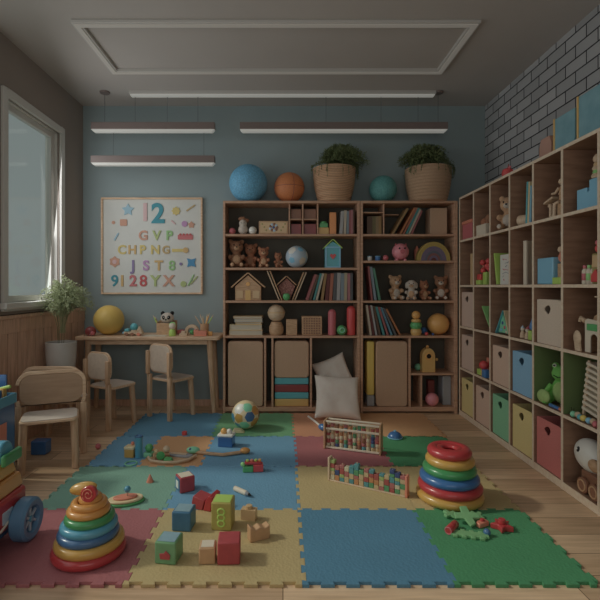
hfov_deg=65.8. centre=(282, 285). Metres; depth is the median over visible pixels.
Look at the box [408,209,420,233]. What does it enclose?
book
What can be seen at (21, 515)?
toy truck
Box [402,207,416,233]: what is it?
book
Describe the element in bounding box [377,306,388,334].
book
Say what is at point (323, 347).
bookcase
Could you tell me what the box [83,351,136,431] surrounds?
child chair
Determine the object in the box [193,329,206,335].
wooden block
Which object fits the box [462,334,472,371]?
storage bin
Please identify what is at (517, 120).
wall
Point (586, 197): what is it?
box
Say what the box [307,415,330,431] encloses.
baby rattle
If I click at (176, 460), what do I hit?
wooden tray
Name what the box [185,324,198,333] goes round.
arch
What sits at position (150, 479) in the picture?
cone
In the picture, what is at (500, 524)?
blocks
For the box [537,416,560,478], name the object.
storage bin
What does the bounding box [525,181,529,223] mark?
book
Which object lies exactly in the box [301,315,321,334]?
wicker box
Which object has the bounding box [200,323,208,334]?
pencil cup
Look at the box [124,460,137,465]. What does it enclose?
ring
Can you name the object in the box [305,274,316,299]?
book
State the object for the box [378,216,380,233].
book
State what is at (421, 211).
book
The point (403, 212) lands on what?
book
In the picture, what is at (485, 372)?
block
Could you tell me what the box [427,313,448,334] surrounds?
ball
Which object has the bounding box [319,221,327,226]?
block
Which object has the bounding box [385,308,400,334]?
book
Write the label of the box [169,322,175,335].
bottle
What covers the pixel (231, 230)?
ball
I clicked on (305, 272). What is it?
board
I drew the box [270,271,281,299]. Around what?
board
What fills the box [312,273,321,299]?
book
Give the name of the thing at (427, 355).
birdhouse
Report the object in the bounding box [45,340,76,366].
pot
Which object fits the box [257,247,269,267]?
teddy bear
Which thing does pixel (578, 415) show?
toy caterpillar
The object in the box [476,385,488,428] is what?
storage bin
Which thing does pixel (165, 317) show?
plush panda
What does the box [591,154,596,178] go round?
figure
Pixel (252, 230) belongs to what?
ball
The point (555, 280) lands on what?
block
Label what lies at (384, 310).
book
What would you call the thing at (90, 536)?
stacking toy
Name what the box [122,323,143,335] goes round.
toy
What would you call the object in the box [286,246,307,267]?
ball
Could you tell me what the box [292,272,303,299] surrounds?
board
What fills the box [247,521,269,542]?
wooden block
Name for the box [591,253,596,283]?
box
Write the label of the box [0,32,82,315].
wall
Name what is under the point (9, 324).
trim
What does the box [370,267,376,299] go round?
book
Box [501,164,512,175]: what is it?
apple
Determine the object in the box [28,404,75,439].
baseboard
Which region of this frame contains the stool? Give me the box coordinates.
[50,404,72,433]
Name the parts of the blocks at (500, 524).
arm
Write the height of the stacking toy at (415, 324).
0.217 m
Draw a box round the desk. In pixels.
[75,332,222,412]
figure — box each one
[520,325,524,337]
[524,326,529,338]
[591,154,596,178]
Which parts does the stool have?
leg, leg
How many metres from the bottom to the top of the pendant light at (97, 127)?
0.644 m
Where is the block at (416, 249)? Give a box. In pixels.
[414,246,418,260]
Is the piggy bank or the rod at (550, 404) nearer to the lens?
the rod at (550, 404)
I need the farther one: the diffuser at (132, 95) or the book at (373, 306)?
the book at (373, 306)
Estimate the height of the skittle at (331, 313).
0.232 m
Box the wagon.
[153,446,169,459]
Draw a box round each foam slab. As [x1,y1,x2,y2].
[275,377,308,383]
[275,384,308,391]
[275,392,308,398]
[275,399,308,405]
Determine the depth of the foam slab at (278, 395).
4.10 m
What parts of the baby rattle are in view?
handle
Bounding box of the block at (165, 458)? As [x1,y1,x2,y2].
[163,457,172,460]
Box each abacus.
[323,417,382,455]
[328,455,408,497]
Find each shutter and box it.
[236,291,242,297]
[253,291,259,297]
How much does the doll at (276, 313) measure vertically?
0.273 m
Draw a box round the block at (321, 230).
[318,227,328,233]
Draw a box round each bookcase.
[223,201,359,412]
[360,201,457,413]
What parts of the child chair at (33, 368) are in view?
leg, leg, frame, seat, leg, leg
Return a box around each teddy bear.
[228,239,244,266]
[244,243,257,267]
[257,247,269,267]
[388,275,404,299]
[433,275,448,299]
[496,196,508,229]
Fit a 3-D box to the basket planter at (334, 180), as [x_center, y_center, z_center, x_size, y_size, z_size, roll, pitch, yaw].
[0.514,-1.025,4.177,0.560,0.546,0.428,0,0,0]
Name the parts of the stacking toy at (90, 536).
knob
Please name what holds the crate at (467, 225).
on the cube shelf at (576, 231)
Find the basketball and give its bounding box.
[274,172,304,200]
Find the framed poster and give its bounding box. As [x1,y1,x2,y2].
[101,197,202,293]
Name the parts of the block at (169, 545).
panel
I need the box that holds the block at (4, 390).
[0,388,6,397]
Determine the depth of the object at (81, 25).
2.98 m
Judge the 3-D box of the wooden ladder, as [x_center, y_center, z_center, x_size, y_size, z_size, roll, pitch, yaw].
[1.651,0.547,2.379,0.122,0.317,0.185,0,0,0]
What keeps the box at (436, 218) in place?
on the bookcase at (444, 346)
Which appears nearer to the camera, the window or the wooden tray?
the wooden tray
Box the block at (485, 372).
[482,369,488,377]
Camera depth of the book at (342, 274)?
4.11 m
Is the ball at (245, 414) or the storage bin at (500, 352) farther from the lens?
the ball at (245, 414)
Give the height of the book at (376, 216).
0.158 m
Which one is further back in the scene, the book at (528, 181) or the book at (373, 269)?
the book at (373, 269)
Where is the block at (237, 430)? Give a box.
[232,428,244,432]
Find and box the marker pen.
[233,486,250,495]
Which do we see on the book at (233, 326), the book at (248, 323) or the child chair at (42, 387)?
the book at (248, 323)
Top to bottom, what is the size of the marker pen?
0.027 m
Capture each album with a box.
[553,107,576,150]
[577,84,599,138]
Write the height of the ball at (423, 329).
0.060 m
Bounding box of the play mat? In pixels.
[0,413,597,587]
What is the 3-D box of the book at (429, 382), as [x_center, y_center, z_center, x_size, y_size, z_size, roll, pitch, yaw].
[1.363,0.967,4.285,0.060,0.200,0.060,0,0,0]
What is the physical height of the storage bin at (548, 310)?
0.297 m
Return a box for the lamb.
[238,217,248,233]
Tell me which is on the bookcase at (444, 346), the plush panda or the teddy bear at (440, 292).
the teddy bear at (440, 292)
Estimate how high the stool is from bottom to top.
0.441 m
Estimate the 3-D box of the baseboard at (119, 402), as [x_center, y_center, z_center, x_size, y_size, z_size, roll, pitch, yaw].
[0.019,1.096,4.354,3.765,0.060,0.012,0,0,0]
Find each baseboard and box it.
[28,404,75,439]
[90,399,458,405]
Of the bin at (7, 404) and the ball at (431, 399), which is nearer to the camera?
the bin at (7, 404)
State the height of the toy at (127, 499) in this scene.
0.083 m
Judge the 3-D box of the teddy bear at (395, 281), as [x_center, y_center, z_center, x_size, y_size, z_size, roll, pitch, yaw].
[1.021,0.012,4.174,0.139,0.227,0.137,0,0,-11]
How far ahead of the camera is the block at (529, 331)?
2.95 m
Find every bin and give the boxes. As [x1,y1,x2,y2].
[0,392,16,464]
[462,292,472,327]
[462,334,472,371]
[462,377,472,417]
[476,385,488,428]
[493,345,508,387]
[493,393,508,442]
[513,350,531,398]
[513,404,531,458]
[537,299,560,346]
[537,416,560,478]
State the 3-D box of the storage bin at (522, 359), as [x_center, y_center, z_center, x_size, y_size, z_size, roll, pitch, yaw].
[1.706,0.570,3.012,0.302,0.273,0.252,0,0,0]
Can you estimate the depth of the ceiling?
3.25 m
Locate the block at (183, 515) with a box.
[172,503,195,531]
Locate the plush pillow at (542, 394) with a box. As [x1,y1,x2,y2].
[537,389,550,402]
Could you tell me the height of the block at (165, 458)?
0.024 m
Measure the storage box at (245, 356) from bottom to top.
0.578 m
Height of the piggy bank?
0.158 m
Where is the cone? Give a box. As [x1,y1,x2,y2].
[146,474,153,482]
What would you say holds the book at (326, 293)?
on the bookcase at (323, 347)
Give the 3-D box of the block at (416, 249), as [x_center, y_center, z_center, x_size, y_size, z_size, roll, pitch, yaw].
[1.225,-0.296,4.245,0.040,0.144,0.040,0,0,0]
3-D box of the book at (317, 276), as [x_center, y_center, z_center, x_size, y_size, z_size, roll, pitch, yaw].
[0.276,0.014,4.190,0.092,0.230,0.170,0,0,0]
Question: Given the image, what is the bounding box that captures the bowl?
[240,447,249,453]
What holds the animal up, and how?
on the cube shelf at (576, 231)
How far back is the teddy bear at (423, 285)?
4.17 m
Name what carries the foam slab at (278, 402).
on the bookcase at (323, 347)
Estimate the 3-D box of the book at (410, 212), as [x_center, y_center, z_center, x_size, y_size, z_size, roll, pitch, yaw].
[1.107,-0.579,4.192,0.142,0.240,0.170,0,0,0]
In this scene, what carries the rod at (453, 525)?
on the play mat
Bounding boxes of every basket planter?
[310,143,369,200]
[396,142,455,200]
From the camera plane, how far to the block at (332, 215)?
4.12 m
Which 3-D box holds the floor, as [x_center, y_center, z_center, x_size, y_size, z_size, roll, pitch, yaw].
[0.009,1.166,1.630,4.025,0.080,5.700,0,0,0]
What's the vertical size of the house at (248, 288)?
0.248 m
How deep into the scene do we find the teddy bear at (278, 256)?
4.16 m
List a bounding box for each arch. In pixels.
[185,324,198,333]
[415,242,449,260]
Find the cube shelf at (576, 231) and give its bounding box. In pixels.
[459,128,599,516]
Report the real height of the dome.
0.056 m
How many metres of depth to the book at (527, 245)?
3.02 m
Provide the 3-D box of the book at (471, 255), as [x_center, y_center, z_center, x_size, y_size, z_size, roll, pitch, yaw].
[1.675,-0.140,3.850,0.220,0.260,0.044,0,0,0]
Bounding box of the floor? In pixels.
[0,406,599,599]
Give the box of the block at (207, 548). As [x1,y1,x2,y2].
[199,540,216,563]
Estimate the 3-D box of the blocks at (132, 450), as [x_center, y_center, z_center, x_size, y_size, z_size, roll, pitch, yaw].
[-0.938,1.040,3.020,0.177,0.143,0.087,0,0,8]
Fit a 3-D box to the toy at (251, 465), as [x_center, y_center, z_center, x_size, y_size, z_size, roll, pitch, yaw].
[-0.187,1.076,2.782,0.136,0.070,0.048,0,0,-6]
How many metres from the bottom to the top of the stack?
0.274 m
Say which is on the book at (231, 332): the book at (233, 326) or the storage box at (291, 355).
the book at (233, 326)
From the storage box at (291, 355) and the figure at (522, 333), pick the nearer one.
the figure at (522, 333)
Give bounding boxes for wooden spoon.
[186,446,249,456]
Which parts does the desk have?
leg, leg, leg, leg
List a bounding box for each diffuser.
[91,129,214,132]
[91,162,214,165]
[130,94,434,97]
[240,129,446,132]
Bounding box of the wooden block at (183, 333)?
[179,331,187,335]
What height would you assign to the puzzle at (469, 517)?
0.050 m
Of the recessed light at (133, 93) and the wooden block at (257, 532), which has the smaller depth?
the wooden block at (257, 532)
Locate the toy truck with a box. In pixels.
[0,440,43,541]
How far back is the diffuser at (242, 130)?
4.01 m
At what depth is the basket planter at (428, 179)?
4.04 m
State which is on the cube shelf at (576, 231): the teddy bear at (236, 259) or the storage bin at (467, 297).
the storage bin at (467, 297)
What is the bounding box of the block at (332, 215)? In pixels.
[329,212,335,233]
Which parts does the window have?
sill, sash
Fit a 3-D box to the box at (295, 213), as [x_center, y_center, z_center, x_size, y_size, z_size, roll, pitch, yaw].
[0.117,-0.642,4.210,0.092,0.090,0.150,0,0,0]
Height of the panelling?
0.710 m
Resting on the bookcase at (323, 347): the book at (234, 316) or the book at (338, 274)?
the book at (338, 274)
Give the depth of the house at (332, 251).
4.12 m
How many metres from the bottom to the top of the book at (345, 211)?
0.213 m
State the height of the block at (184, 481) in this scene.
0.084 m
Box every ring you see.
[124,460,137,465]
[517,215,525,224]
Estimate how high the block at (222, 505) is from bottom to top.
0.128 m
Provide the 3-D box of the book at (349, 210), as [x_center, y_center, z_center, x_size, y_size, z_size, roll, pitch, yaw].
[0.595,-0.566,4.190,0.015,0.212,0.170,0,0,0]
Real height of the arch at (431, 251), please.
0.169 m
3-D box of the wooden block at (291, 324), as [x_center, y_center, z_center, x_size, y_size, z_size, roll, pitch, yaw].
[0.077,0.367,4.150,0.098,0.142,0.090,0,0,0]
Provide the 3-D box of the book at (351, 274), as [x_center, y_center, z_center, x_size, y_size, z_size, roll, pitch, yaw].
[0.608,0.007,4.190,0.022,0.243,0.170,0,0,0]
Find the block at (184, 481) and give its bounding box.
[175,471,194,493]
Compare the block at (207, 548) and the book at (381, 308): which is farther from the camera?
the book at (381, 308)
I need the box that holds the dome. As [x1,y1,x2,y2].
[387,430,402,439]
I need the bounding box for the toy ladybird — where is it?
[84,326,95,335]
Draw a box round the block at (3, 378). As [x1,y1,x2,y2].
[0,375,6,386]
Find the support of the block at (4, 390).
on the bin at (7, 404)
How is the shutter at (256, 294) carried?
hanging from the house at (248, 288)
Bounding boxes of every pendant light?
[91,90,214,165]
[240,90,447,132]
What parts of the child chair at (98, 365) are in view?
post, leg, backrest, frame, post, leg, seat, leg, leg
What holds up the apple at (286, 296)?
on the bookcase at (323, 347)
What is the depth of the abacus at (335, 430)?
3.12 m
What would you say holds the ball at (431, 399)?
on the bookcase at (444, 346)
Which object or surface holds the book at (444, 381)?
on the bookcase at (444, 346)
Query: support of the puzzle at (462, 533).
on the play mat
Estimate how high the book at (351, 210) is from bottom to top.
0.216 m
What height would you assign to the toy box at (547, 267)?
0.158 m
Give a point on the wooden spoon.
(193, 449)
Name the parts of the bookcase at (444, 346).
panel, cubby shelf, cubby shelf, panel, shelf, shelf, shelf, shelf, panel, shelf, panel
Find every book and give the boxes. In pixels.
[229,329,262,335]
[230,323,262,329]
[233,315,262,318]
[234,318,262,321]
[235,322,262,324]
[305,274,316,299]
[308,275,318,299]
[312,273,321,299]
[315,273,323,299]
[319,273,326,299]
[323,274,330,299]
[328,273,333,299]
[332,273,336,299]
[336,273,340,299]
[338,211,343,233]
[340,273,343,299]
[343,210,346,233]
[344,273,346,299]
[346,211,348,233]
[347,273,349,299]
[349,210,350,233]
[350,273,352,299]
[351,210,352,233]
[363,304,371,334]
[364,216,371,233]
[364,266,372,299]
[368,304,376,334]
[368,305,374,334]
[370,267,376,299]
[372,216,375,233]
[372,268,380,299]
[372,305,380,334]
[375,306,384,334]
[376,216,377,233]
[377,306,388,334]
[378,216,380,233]
[380,307,392,334]
[382,307,396,334]
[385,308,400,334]
[389,208,407,233]
[396,207,415,233]
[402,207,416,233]
[405,208,419,233]
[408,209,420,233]
[410,210,422,233]
[426,379,433,394]
[438,375,450,404]
[470,253,472,284]
[482,306,488,324]
[494,253,508,284]
[495,310,508,334]
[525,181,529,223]
[527,181,531,222]
[529,185,531,221]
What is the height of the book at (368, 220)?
0.158 m
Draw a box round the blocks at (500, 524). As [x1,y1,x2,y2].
[476,517,513,533]
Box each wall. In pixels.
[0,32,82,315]
[83,106,484,398]
[485,4,599,184]
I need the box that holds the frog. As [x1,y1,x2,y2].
[542,362,560,403]
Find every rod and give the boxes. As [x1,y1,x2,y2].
[444,520,458,534]
[549,403,558,409]
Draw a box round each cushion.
[312,352,351,376]
[315,375,360,419]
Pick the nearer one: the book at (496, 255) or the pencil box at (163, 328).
the book at (496, 255)
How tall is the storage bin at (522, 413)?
0.288 m
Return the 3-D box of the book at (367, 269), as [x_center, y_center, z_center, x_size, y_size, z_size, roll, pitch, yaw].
[0.775,-0.024,4.190,0.046,0.305,0.170,0,0,0]
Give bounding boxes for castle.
[578,296,596,352]
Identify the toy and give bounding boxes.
[49,481,126,572]
[108,486,144,507]
[122,323,143,335]
[241,459,262,472]
[410,311,421,335]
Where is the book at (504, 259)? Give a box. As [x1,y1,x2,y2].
[500,254,508,284]
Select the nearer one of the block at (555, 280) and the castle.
the castle
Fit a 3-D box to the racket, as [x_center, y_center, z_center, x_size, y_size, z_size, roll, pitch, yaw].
[-0.664,1.092,2.996,0.164,0.018,0.052,0,0,12]
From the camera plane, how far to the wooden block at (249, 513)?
2.19 m
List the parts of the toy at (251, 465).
plate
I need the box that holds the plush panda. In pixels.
[161,311,173,322]
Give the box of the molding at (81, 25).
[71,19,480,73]
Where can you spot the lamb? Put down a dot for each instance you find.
(242, 229)
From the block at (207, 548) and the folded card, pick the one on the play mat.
the block at (207, 548)
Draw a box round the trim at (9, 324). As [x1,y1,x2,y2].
[0,307,85,334]
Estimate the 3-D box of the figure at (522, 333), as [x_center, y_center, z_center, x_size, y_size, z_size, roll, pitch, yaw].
[1.600,0.302,3.090,0.036,0.084,0.036,0,0,0]
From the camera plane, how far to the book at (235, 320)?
4.10 m
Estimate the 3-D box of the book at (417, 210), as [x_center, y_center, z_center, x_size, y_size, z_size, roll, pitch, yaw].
[1.151,-0.578,4.192,0.128,0.237,0.170,0,0,0]
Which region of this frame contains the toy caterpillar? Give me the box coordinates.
[570,407,596,427]
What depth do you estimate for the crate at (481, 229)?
3.62 m
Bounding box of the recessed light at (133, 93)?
[129,90,435,97]
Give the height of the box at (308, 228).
0.095 m
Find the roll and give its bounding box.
[364,340,373,405]
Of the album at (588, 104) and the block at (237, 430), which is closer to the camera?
the album at (588, 104)
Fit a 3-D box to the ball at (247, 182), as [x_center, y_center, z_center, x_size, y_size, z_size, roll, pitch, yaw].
[-0.313,-0.924,4.180,0.344,0.344,0.344,0,0,0]
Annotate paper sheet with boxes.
[142,335,167,336]
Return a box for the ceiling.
[0,0,599,105]
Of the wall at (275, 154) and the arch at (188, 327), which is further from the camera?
the wall at (275, 154)
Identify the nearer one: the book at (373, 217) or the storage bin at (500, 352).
the storage bin at (500, 352)
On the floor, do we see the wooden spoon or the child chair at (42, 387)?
the child chair at (42, 387)
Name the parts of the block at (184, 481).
blue panel, panel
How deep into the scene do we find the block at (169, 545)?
1.85 m
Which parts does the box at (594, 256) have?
panel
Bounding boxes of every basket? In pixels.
[313,165,354,200]
[405,165,451,200]
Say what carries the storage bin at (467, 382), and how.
on the cube shelf at (576, 231)
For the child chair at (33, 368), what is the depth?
3.24 m
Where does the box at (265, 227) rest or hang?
on the bookcase at (323, 347)
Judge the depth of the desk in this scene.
4.04 m
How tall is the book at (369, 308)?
0.265 m
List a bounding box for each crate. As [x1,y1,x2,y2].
[462,219,472,238]
[476,223,488,235]
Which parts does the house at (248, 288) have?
door panel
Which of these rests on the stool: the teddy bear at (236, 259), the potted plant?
the potted plant
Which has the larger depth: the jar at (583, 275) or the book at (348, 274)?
the book at (348, 274)
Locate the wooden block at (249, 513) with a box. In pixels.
[241,504,256,520]
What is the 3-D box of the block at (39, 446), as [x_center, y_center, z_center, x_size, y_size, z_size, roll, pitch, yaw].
[-1.630,1.080,3.120,0.100,0.090,0.080,0,0,0]
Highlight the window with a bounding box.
[0,85,64,311]
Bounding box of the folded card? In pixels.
[539,136,552,157]
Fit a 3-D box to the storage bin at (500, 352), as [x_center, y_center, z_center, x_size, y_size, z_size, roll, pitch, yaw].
[1.706,0.570,3.310,0.302,0.273,0.252,0,0,0]
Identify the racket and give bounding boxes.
[170,452,192,457]
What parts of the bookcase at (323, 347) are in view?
panel, panel, panel, shelf, shelf, shelf, shelf, cubby shelf, cubby shelf, panel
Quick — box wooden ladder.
[582,360,596,417]
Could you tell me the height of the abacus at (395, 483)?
0.132 m
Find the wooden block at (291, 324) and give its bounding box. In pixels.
[286,319,296,334]
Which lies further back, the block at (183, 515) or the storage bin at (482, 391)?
the storage bin at (482, 391)
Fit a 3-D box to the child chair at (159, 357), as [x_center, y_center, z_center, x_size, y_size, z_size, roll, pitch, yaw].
[-0.960,0.800,3.978,0.297,0.627,0.310,0,0,35]
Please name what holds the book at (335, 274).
on the bookcase at (323, 347)
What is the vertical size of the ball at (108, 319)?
0.264 m
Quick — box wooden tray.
[147,454,196,464]
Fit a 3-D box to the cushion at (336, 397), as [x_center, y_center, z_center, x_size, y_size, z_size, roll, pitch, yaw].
[0.462,0.946,3.944,0.400,0.332,0.259,0,0,0]
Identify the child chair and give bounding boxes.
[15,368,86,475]
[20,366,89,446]
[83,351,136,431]
[146,343,195,421]
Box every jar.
[581,265,586,283]
[586,265,591,283]
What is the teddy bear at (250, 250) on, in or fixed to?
on the bookcase at (323, 347)
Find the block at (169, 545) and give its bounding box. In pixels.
[155,531,182,564]
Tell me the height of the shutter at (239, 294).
0.065 m
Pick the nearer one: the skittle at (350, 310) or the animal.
the animal
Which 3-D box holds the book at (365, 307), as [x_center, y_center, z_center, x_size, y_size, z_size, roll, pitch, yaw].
[0.761,0.303,4.190,0.055,0.270,0.170,0,0,0]
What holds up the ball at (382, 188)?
on the bookcase at (444, 346)
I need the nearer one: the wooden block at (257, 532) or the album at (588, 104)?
the wooden block at (257, 532)
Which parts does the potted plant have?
stem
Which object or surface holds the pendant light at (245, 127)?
hanging from the ceiling
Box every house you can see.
[231,273,264,299]
[277,276,296,299]
[322,239,341,267]
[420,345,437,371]
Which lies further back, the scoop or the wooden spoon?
the wooden spoon
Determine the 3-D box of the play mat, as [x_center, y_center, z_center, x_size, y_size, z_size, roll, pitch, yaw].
[-0.201,1.119,2.891,2.835,0.014,2.330,0,0,0]
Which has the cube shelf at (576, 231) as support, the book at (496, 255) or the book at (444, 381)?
the book at (496, 255)
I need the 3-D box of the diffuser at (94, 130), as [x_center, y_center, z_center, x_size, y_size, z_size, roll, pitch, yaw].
[-1.130,-1.351,4.040,1.071,0.022,0.052,0,0,0]
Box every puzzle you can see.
[443,509,455,518]
[451,529,488,540]
[454,506,479,526]
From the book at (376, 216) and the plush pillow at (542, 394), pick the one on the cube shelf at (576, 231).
the plush pillow at (542, 394)
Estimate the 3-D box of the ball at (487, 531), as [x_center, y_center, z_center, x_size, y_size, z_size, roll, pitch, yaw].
[0.907,1.095,2.059,0.032,0.032,0.032,0,0,0]
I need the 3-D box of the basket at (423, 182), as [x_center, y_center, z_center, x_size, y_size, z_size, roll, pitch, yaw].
[1.306,-0.900,4.170,0.404,0.297,0.404,0,0,0]
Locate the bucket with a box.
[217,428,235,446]
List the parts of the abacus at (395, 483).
board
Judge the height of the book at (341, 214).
0.206 m
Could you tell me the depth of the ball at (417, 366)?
4.20 m
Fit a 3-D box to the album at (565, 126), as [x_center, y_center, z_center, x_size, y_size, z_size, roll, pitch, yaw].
[1.648,-0.887,2.681,0.054,0.227,0.200,0,0,0]
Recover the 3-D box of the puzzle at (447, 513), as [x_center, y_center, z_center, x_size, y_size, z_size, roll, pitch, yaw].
[0.803,1.099,2.229,0.063,0.020,0.060,0,0,11]
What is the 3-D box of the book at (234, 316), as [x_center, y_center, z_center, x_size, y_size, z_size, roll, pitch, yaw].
[-0.311,0.278,4.194,0.256,0.022,0.180,0,0,1]
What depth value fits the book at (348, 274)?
4.11 m
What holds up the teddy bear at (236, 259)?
on the bookcase at (323, 347)
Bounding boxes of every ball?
[93,305,124,334]
[229,164,266,200]
[229,228,235,233]
[232,400,258,428]
[249,226,256,233]
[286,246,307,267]
[337,325,346,334]
[369,175,396,200]
[414,363,419,369]
[421,327,426,333]
[425,393,438,405]
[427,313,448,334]
[479,361,488,368]
[483,528,490,535]
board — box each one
[267,271,279,299]
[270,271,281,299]
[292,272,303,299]
[294,272,306,299]
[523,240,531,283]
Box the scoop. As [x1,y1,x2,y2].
[192,490,219,511]
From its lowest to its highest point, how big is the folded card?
0.150 m
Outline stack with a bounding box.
[416,440,484,511]
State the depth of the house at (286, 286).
4.17 m
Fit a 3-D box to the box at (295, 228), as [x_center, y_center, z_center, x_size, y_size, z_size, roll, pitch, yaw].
[0.117,-0.507,4.210,0.092,0.095,0.150,0,0,0]
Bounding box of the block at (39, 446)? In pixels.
[31,438,50,454]
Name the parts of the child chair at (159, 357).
post, leg, backrest, frame, post, leg, seat, leg, leg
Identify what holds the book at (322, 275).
on the bookcase at (323, 347)
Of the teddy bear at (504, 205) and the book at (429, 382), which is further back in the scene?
the book at (429, 382)
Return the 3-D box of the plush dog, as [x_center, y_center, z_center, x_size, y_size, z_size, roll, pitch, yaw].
[1.150,0.036,4.149,0.116,0.180,0.114,0,0,17]
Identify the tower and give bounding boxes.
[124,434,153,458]
[476,258,488,284]
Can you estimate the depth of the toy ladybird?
4.03 m
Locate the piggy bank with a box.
[392,243,408,260]
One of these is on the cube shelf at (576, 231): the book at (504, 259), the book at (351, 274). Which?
the book at (504, 259)
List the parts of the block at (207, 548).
panel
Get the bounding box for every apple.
[283,293,289,299]
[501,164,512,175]
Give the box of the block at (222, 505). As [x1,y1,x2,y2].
[211,494,234,530]
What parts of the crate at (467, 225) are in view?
lid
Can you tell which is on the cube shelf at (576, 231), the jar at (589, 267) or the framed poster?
the jar at (589, 267)
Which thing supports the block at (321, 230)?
on the bookcase at (323, 347)
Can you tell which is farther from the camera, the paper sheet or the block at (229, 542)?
the paper sheet
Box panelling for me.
[0,321,83,426]
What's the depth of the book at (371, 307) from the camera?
4.11 m
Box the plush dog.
[405,280,417,299]
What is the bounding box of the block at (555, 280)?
[552,277,560,283]
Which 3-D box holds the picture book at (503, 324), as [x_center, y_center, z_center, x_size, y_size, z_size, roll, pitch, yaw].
[1.637,0.258,3.306,0.150,0.171,0.209,0,0,0]
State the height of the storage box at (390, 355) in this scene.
0.578 m
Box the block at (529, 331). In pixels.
[528,330,531,339]
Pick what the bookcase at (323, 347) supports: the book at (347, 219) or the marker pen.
the book at (347, 219)
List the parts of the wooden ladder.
rail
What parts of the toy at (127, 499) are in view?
seat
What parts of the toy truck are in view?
handle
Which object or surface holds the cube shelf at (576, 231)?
on the floor
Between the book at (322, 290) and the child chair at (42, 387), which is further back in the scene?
the book at (322, 290)
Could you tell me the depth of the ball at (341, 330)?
4.10 m
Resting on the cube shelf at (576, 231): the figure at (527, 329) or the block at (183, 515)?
the figure at (527, 329)
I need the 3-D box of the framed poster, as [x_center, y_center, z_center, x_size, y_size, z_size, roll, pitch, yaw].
[-1.229,-0.376,4.345,0.953,0.906,0.030,0,0,0]
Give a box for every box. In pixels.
[156,320,176,334]
[228,339,263,405]
[259,221,287,233]
[274,339,308,377]
[291,209,300,218]
[291,224,300,233]
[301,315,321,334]
[304,209,315,218]
[304,224,315,233]
[372,339,407,405]
[426,208,446,233]
[538,257,560,283]
[577,177,596,209]
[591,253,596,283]
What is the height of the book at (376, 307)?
0.256 m
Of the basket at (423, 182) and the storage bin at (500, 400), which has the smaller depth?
the storage bin at (500, 400)
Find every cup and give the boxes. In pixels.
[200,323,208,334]
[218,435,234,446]
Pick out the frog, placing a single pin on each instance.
(554, 389)
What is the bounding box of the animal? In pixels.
[574,438,596,501]
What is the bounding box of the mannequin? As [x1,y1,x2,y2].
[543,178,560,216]
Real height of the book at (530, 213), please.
0.235 m
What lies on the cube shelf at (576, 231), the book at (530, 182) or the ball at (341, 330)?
the book at (530, 182)
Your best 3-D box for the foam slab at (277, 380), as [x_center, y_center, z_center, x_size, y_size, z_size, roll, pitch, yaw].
[0.077,0.844,4.201,0.300,0.060,0.198,0,0,0]
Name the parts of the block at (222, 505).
panel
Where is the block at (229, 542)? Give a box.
[217,531,240,564]
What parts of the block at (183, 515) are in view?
panel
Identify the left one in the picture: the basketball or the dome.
the basketball
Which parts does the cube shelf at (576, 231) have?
panel, shelf, shelf, panel, shelf, shelf, shelf, shelf, shelf, shelf, shelf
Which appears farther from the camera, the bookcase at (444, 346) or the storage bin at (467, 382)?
the bookcase at (444, 346)
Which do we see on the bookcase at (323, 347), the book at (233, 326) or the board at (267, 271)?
the board at (267, 271)
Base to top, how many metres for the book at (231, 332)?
0.046 m
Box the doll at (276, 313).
[267,304,284,335]
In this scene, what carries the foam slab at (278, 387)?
on the foam slab at (278, 395)
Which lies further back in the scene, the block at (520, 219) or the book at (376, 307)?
the book at (376, 307)
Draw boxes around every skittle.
[328,309,335,334]
[347,306,354,334]
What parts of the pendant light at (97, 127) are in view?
pendant light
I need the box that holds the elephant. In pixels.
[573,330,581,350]
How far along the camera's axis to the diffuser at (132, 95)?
4.03 m
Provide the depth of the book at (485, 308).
3.59 m
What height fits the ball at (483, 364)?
0.072 m
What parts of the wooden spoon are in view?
handle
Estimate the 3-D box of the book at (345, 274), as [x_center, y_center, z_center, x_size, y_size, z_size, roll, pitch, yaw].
[0.555,0.006,4.190,0.026,0.245,0.170,1,0,0]
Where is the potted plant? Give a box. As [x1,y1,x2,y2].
[39,274,97,366]
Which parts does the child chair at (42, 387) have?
leg, leg, seat, backrest, frame, leg, leg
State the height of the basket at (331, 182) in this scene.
0.302 m
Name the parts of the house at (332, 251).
frame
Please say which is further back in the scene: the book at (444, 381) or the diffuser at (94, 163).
the book at (444, 381)
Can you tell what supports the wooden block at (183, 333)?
on the desk
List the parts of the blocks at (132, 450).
wooden lid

